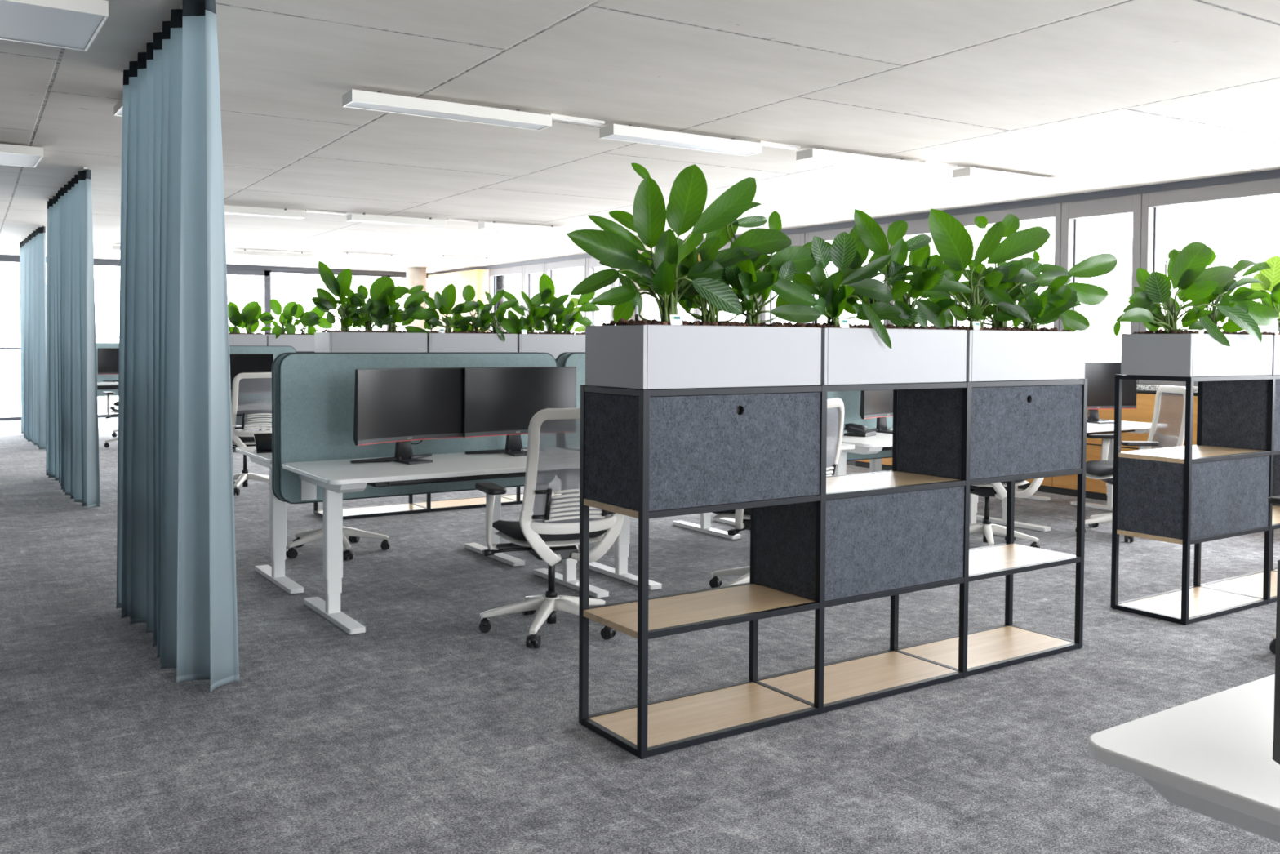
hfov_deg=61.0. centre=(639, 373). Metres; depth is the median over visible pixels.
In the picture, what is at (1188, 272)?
leafy plant
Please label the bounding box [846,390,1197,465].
wall
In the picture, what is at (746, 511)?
seat cushion
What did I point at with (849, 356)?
planter box
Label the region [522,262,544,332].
window
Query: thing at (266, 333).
clay piece
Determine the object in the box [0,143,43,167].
ceiling light
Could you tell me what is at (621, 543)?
desk
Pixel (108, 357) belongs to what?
monitor
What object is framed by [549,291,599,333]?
leafy plant
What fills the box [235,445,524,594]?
desk
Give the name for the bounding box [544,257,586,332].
window
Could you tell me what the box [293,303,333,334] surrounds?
leafy plant
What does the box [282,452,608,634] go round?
desk
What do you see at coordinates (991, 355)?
planter box
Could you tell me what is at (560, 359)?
screen
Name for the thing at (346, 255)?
ceiling light
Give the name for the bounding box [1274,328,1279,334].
plant tag
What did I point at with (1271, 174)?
trim
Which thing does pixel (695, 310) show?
window
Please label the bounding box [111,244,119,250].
ceiling light
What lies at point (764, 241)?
leafy plant
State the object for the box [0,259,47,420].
window
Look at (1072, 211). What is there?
window
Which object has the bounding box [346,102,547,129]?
diffuser
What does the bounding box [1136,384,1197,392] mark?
trim
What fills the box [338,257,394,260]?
diffuser
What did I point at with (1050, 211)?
window
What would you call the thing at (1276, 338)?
planter box
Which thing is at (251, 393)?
office chair
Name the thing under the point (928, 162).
ceiling light
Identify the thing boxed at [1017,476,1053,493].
base cabinet
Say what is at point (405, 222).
diffuser
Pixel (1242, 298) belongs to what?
leafy plant
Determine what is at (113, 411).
office chair
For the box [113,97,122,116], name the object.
ceiling light
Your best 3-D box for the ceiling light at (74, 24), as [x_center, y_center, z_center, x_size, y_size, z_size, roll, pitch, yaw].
[-2.807,-1.452,4.212,1.265,0.074,0.640,-1,2,-34]
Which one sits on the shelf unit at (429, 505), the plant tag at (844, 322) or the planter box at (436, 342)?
the planter box at (436, 342)
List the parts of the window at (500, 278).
pane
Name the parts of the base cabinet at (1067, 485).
panel, panel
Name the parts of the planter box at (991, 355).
panel, panel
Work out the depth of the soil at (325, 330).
8.40 m
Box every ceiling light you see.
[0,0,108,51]
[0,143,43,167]
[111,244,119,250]
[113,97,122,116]
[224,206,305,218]
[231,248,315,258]
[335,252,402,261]
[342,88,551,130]
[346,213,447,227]
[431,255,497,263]
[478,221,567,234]
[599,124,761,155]
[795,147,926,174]
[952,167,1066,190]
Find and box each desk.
[97,381,118,389]
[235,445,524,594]
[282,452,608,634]
[561,511,740,559]
[589,443,854,590]
[713,457,881,525]
[835,428,1004,536]
[976,417,1151,531]
[1014,485,1050,500]
[1088,674,1279,843]
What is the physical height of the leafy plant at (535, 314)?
0.383 m
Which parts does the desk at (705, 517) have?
leg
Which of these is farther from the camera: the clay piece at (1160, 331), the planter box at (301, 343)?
the planter box at (301, 343)
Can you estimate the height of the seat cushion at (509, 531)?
0.080 m
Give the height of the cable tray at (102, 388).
0.070 m
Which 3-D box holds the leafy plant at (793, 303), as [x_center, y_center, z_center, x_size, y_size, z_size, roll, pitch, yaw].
[0.520,-0.407,4.067,0.715,0.503,0.323,-1,2,-42]
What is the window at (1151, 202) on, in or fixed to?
in the wall
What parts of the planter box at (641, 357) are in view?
panel, panel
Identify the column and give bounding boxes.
[406,266,426,331]
[625,235,653,320]
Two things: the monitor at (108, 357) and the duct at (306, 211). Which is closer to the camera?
the duct at (306, 211)
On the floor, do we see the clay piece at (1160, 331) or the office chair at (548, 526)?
the office chair at (548, 526)
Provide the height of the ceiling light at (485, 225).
0.087 m
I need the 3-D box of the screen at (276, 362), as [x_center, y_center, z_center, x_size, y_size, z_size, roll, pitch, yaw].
[-1.254,0.275,6.155,1.643,0.790,0.073,-1,2,-34]
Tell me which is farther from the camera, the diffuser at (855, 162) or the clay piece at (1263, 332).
the diffuser at (855, 162)
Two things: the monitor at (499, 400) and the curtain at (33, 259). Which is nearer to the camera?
the monitor at (499, 400)
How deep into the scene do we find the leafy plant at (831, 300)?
4.16 m
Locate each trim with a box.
[0,254,429,276]
[429,168,1279,275]
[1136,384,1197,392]
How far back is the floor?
4.05 m
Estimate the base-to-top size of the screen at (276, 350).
0.790 m
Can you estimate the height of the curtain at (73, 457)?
2.708 m
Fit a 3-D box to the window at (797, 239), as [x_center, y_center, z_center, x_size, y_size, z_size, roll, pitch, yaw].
[1.764,-0.848,13.121,0.130,1.625,0.772,-1,2,-34]
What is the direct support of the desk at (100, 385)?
on the floor
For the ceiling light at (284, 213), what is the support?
attached to the ceiling
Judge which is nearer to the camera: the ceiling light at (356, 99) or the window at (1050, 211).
the ceiling light at (356, 99)
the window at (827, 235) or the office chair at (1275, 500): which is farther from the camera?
the window at (827, 235)
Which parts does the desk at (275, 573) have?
leg, leg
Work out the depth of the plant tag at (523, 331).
9.12 m
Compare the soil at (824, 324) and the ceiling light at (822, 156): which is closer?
the soil at (824, 324)
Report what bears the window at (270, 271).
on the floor
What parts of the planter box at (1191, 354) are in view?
panel, long panel, panel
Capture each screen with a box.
[96,342,119,396]
[229,345,296,359]
[271,351,537,502]
[278,352,556,503]
[555,351,585,366]
[563,352,585,408]
[826,390,893,461]
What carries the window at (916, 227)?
in the wall
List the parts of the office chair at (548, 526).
armrest, lever, frame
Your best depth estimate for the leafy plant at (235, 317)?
13.18 m
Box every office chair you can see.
[102,391,118,447]
[111,387,118,436]
[231,372,271,495]
[285,526,390,559]
[475,407,623,648]
[709,397,844,587]
[968,477,1044,548]
[1075,385,1186,542]
[1267,495,1279,653]
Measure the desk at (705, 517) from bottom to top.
0.735 m
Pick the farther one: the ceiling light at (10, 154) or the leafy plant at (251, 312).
the leafy plant at (251, 312)
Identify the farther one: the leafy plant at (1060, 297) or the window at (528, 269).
the window at (528, 269)
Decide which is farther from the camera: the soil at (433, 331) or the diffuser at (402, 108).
the soil at (433, 331)
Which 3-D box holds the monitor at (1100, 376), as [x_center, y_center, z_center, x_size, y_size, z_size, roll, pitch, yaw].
[3.694,0.154,8.818,0.694,0.490,0.272,0,2,-20]
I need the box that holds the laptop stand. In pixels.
[253,432,271,453]
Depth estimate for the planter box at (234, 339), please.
13.19 m
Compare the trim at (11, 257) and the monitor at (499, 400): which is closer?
the monitor at (499, 400)
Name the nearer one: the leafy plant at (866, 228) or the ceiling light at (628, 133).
the leafy plant at (866, 228)
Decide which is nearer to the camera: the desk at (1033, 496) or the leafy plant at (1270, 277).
the leafy plant at (1270, 277)
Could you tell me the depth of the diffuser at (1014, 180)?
8.52 m
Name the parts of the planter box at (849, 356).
panel, panel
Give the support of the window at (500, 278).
in the wall
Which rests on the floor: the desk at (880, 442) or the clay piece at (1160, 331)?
the desk at (880, 442)
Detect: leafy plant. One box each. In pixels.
[227,301,242,333]
[240,301,275,333]
[258,298,300,338]
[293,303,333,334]
[311,261,371,331]
[345,275,408,330]
[369,284,430,337]
[422,283,482,333]
[447,284,495,332]
[472,288,523,341]
[511,290,564,333]
[532,273,579,333]
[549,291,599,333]
[566,162,759,322]
[674,221,791,322]
[715,201,831,324]
[791,231,901,349]
[837,208,973,327]
[866,220,955,328]
[928,208,1050,328]
[950,213,1048,328]
[984,250,1117,331]
[1113,241,1262,346]
[1170,247,1279,332]
[1249,255,1279,332]
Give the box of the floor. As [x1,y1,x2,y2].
[0,417,1279,853]
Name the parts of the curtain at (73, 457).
rail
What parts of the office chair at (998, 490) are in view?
frame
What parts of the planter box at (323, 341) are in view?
panel, panel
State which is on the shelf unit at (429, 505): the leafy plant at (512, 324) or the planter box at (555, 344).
the planter box at (555, 344)
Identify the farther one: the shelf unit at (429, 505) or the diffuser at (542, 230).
the diffuser at (542, 230)
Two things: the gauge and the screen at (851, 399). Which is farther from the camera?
the screen at (851, 399)
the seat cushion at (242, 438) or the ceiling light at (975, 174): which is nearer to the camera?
the ceiling light at (975, 174)
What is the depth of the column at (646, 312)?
13.96 m
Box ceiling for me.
[0,0,1279,272]
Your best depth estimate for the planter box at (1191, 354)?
5.44 m
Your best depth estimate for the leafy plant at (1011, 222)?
4.81 m
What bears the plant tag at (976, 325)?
in the clay piece at (958, 327)
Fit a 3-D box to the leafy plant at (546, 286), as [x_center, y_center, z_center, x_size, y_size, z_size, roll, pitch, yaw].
[-0.736,-0.592,9.412,0.373,0.538,0.279,-1,2,-34]
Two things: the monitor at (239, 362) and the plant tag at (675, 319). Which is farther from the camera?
the monitor at (239, 362)
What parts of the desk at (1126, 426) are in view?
leg, leg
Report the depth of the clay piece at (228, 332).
13.29 m
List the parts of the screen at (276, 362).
panel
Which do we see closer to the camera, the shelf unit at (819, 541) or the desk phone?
the shelf unit at (819, 541)
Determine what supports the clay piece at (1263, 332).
in the planter box at (1276, 338)
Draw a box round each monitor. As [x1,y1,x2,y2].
[97,347,119,382]
[229,353,273,403]
[350,367,463,464]
[462,366,576,456]
[847,389,893,433]
[1084,362,1137,423]
[1272,560,1279,764]
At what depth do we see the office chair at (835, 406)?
5.77 m
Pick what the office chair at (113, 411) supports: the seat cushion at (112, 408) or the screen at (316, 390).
the seat cushion at (112, 408)
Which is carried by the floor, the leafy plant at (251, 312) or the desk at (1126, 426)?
the desk at (1126, 426)
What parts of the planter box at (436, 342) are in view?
panel, panel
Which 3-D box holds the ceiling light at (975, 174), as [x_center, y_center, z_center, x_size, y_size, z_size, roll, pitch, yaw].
[2.909,-1.538,8.529,1.130,0.087,0.170,-1,2,-32]
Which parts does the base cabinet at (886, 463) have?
panel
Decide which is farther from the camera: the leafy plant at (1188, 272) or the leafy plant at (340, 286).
the leafy plant at (340, 286)
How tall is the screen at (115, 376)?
0.790 m
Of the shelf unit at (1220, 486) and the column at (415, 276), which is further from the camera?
the column at (415, 276)
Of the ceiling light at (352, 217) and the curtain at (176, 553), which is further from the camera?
the ceiling light at (352, 217)
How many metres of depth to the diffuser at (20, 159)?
7.77 m
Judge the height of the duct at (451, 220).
0.018 m
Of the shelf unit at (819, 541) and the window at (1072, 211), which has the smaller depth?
the shelf unit at (819, 541)
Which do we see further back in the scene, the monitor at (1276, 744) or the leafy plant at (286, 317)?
the leafy plant at (286, 317)
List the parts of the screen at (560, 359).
panel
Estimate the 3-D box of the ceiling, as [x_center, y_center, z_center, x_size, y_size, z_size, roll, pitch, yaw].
[-1.804,-1.732,8.370,11.170,0.250,25.400,-1,2,-34]
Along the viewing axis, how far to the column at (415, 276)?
20.18 m
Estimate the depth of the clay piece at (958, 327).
4.66 m
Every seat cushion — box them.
[109,405,118,410]
[232,436,254,441]
[492,520,607,541]
[711,508,750,514]
[1000,479,1026,483]
[1085,460,1113,475]
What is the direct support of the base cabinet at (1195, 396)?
on the floor
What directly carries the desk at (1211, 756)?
on the floor
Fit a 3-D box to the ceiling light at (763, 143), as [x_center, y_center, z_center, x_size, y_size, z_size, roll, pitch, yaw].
[0.940,-1.552,7.399,0.356,0.018,0.060,-1,2,-34]
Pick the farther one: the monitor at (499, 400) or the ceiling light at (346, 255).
the ceiling light at (346, 255)
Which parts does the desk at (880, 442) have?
leg, leg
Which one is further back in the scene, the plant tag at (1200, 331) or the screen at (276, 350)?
the screen at (276, 350)
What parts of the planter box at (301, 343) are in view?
panel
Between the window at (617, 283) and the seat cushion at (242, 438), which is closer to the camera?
the seat cushion at (242, 438)
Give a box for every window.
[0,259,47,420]
[93,263,119,417]
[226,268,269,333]
[269,270,388,333]
[388,275,427,278]
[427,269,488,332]
[488,265,522,332]
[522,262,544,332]
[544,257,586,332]
[585,257,613,325]
[612,249,654,325]
[693,246,697,321]
[697,240,761,321]
[760,232,804,324]
[804,222,889,325]
[888,218,944,325]
[946,203,1062,331]
[1059,193,1142,384]
[1138,177,1279,386]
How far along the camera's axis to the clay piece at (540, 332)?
9.36 m
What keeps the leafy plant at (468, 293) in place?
in the soil at (433, 331)
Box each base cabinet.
[854,457,892,471]
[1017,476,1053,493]
[1052,391,1184,500]
[1192,394,1197,444]
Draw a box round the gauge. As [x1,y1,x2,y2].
[635,305,638,320]
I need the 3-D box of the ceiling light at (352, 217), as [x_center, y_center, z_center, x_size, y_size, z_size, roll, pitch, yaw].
[-2.634,-1.671,11.815,1.070,0.087,0.170,-1,2,-32]
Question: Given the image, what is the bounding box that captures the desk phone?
[844,422,875,436]
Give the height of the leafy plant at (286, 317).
0.500 m
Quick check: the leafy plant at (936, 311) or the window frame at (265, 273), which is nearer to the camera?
the leafy plant at (936, 311)
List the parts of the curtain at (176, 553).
rail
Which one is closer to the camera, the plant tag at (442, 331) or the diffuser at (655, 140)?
the diffuser at (655, 140)
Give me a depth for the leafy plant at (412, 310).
8.64 m
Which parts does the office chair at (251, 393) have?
frame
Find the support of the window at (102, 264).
on the floor
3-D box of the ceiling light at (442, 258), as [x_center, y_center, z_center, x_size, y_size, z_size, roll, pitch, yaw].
[-2.825,-1.843,17.562,1.080,0.087,0.170,-1,2,-32]
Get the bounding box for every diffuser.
[0,152,40,166]
[224,212,302,218]
[238,254,311,258]
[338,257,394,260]
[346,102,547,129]
[349,219,442,226]
[436,260,494,263]
[483,227,563,234]
[604,134,756,155]
[800,157,920,173]
[957,175,1062,189]
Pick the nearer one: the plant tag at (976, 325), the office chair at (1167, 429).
the plant tag at (976, 325)
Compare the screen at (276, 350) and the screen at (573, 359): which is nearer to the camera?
the screen at (573, 359)
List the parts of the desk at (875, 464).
leg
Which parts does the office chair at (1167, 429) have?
armrest, armrest, frame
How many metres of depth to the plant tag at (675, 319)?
3.63 m
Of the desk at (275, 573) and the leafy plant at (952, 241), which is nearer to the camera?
the leafy plant at (952, 241)
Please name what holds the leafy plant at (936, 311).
in the soil at (824, 324)
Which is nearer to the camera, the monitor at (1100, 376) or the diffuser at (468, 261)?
the monitor at (1100, 376)
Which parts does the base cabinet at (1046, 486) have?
panel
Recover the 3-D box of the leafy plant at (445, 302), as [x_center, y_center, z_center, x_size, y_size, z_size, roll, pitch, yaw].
[-1.565,-0.522,8.867,0.282,0.421,0.531,2,2,40]
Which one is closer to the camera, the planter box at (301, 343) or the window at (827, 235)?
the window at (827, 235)
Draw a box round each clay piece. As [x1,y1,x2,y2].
[228,332,262,333]
[265,332,312,334]
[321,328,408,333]
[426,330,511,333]
[518,331,585,334]
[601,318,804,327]
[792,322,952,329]
[937,324,1072,331]
[1132,328,1262,334]
[1239,330,1279,334]
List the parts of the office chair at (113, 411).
armrest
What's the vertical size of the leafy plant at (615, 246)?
0.586 m
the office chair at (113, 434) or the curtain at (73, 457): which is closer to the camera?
the curtain at (73, 457)
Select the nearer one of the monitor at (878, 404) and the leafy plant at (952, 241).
the leafy plant at (952, 241)
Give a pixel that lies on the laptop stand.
(263, 441)
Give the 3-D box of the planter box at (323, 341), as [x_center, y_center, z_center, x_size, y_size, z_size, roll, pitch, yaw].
[-2.112,-0.216,8.543,0.782,0.210,0.368,-1,2,-34]
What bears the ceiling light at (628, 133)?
attached to the ceiling
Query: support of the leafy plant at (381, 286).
in the soil at (325, 330)
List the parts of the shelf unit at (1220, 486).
post, rail, panel, rail, rail, rail, rail, post, post, rail, rail, panel, rail, rail, rail, rail, panel, post, post, rail, rail, panel, rail, door, rail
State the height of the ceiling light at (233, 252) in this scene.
0.087 m
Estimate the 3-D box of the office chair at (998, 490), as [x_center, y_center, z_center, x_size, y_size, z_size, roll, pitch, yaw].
[2.336,0.633,7.299,0.672,1.075,0.689,0,2,-24]
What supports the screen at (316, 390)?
attached to the desk at (336, 477)
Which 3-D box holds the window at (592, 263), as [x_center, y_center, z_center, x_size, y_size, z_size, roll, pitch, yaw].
[-0.576,-0.967,16.607,0.130,1.625,0.772,-1,2,-34]
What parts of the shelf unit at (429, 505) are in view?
post, rail, rail, rail, post, rail, post, rail, rail, post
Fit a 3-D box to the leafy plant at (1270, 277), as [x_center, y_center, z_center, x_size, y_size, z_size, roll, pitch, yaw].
[3.627,-0.426,6.029,0.441,0.460,0.285,-1,2,-34]
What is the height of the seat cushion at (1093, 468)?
0.080 m
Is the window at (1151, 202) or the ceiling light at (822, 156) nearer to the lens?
the ceiling light at (822, 156)
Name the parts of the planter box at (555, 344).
panel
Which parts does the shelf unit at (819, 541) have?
post, rail, panel, rail, post, rail, rail, rail, panel, rail, rail, rail, door, rail, post, rail, panel, rail, post, rail, rail, rail, rail, panel, rail, post, rail, rail, panel, rail, rail, post, rail, post, rail, rail, rail, door, rail, rail, post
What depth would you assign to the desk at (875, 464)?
8.75 m
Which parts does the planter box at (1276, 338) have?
panel, long panel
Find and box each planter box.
[228,333,266,345]
[266,333,314,351]
[314,332,426,351]
[426,333,517,351]
[517,333,585,359]
[585,324,821,389]
[820,327,966,385]
[965,329,1085,381]
[1120,333,1272,376]
[1271,334,1279,374]
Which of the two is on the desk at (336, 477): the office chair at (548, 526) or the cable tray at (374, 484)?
the cable tray at (374, 484)
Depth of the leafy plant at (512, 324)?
9.10 m
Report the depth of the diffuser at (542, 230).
12.56 m
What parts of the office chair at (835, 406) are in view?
lever, armrest, frame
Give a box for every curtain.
[19,224,46,449]
[45,167,100,508]
[115,0,239,692]
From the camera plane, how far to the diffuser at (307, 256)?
16.72 m
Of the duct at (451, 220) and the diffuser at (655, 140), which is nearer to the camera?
the diffuser at (655, 140)
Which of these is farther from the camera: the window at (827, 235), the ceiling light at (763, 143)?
the window at (827, 235)
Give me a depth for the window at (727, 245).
13.96 m
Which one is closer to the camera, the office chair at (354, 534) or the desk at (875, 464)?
the office chair at (354, 534)
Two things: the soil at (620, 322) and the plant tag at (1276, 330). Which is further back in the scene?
the plant tag at (1276, 330)
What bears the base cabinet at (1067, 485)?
on the floor
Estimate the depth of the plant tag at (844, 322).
4.07 m
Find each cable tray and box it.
[97,386,118,389]
[366,475,525,487]
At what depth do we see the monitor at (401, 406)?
5.64 m
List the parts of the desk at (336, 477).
leg, leg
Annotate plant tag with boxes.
[438,328,444,333]
[521,329,527,333]
[669,314,682,324]
[838,318,848,328]
[972,321,980,329]
[1198,329,1204,333]
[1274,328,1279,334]
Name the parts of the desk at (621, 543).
leg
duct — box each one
[305,209,346,214]
[446,218,478,222]
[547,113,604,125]
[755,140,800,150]
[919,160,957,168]
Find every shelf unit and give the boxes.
[313,359,555,519]
[578,378,1087,759]
[1110,374,1279,625]
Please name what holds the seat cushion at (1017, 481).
on the office chair at (998, 490)
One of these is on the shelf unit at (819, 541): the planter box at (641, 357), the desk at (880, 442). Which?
the planter box at (641, 357)

